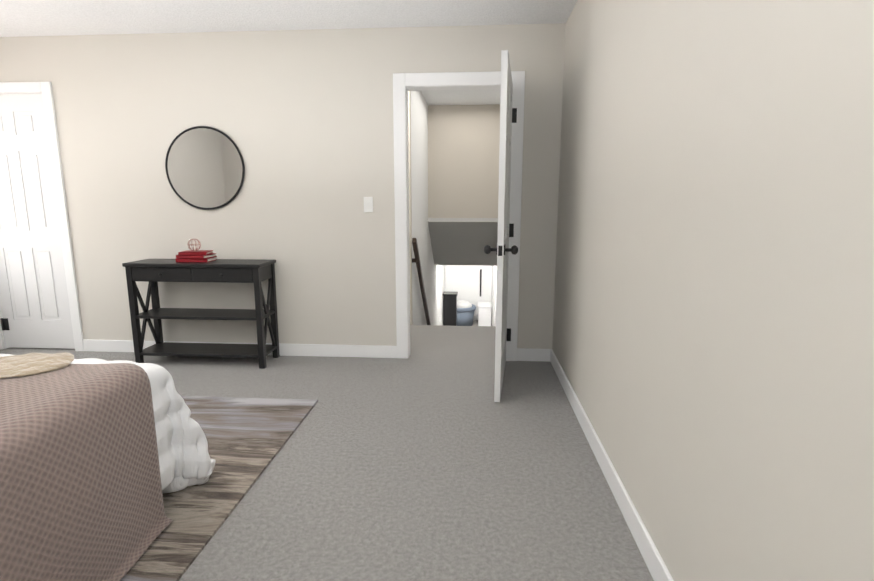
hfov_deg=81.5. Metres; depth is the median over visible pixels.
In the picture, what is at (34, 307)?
closet door
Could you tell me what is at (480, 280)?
hook
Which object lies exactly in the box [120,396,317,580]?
rug
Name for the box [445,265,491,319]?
wall
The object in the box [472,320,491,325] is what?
floor
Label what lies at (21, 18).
ceiling
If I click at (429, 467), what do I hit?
floor carpet
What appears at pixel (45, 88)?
trim
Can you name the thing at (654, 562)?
baseboard
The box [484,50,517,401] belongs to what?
hall door
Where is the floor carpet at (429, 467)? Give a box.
[0,347,653,580]
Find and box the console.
[122,259,279,368]
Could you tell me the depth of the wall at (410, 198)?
4.90 m
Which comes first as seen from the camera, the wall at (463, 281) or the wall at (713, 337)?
the wall at (713, 337)
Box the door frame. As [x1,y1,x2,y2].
[393,71,524,360]
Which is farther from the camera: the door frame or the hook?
the hook
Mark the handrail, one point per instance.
(416, 259)
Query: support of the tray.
on the bed
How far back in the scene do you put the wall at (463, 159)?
6.64 m
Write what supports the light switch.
attached to the wall at (302, 120)
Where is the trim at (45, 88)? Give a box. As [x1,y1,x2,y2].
[0,82,83,350]
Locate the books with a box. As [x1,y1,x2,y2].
[175,250,216,261]
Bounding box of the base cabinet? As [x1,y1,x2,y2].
[443,291,457,325]
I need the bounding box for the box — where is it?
[478,301,491,325]
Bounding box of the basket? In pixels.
[457,300,475,325]
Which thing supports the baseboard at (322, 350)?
attached to the wall at (302, 120)
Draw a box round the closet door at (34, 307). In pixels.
[0,93,74,348]
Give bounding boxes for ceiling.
[0,0,576,104]
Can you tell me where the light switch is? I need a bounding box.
[364,197,372,211]
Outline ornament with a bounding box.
[187,239,200,250]
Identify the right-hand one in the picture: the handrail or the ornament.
the handrail
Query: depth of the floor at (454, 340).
4.56 m
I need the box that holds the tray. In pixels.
[0,352,74,393]
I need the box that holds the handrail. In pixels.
[412,238,430,324]
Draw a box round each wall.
[0,23,565,348]
[408,91,412,324]
[411,91,444,325]
[428,104,499,217]
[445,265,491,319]
[491,266,496,325]
[552,0,873,580]
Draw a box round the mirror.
[165,126,244,209]
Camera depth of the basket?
10.64 m
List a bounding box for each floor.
[410,325,495,354]
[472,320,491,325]
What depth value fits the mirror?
3.86 m
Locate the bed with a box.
[0,352,215,580]
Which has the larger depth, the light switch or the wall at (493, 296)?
the wall at (493, 296)
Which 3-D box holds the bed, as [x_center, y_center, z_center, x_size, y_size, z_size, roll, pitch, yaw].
[-2.116,0.636,1.134,2.139,0.788,2.442,1,10,4]
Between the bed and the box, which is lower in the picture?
the bed
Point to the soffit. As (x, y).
(460, 241)
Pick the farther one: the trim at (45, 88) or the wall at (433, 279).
the wall at (433, 279)
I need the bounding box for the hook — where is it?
[480,269,481,295]
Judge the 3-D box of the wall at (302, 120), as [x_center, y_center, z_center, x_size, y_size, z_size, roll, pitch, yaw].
[-1.373,-0.198,4.037,4.790,3.440,0.120,1,10,4]
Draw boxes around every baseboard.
[83,339,396,357]
[547,349,673,580]
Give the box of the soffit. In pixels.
[428,218,497,265]
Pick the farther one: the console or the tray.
the console
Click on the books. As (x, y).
(197, 256)
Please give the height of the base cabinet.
0.780 m

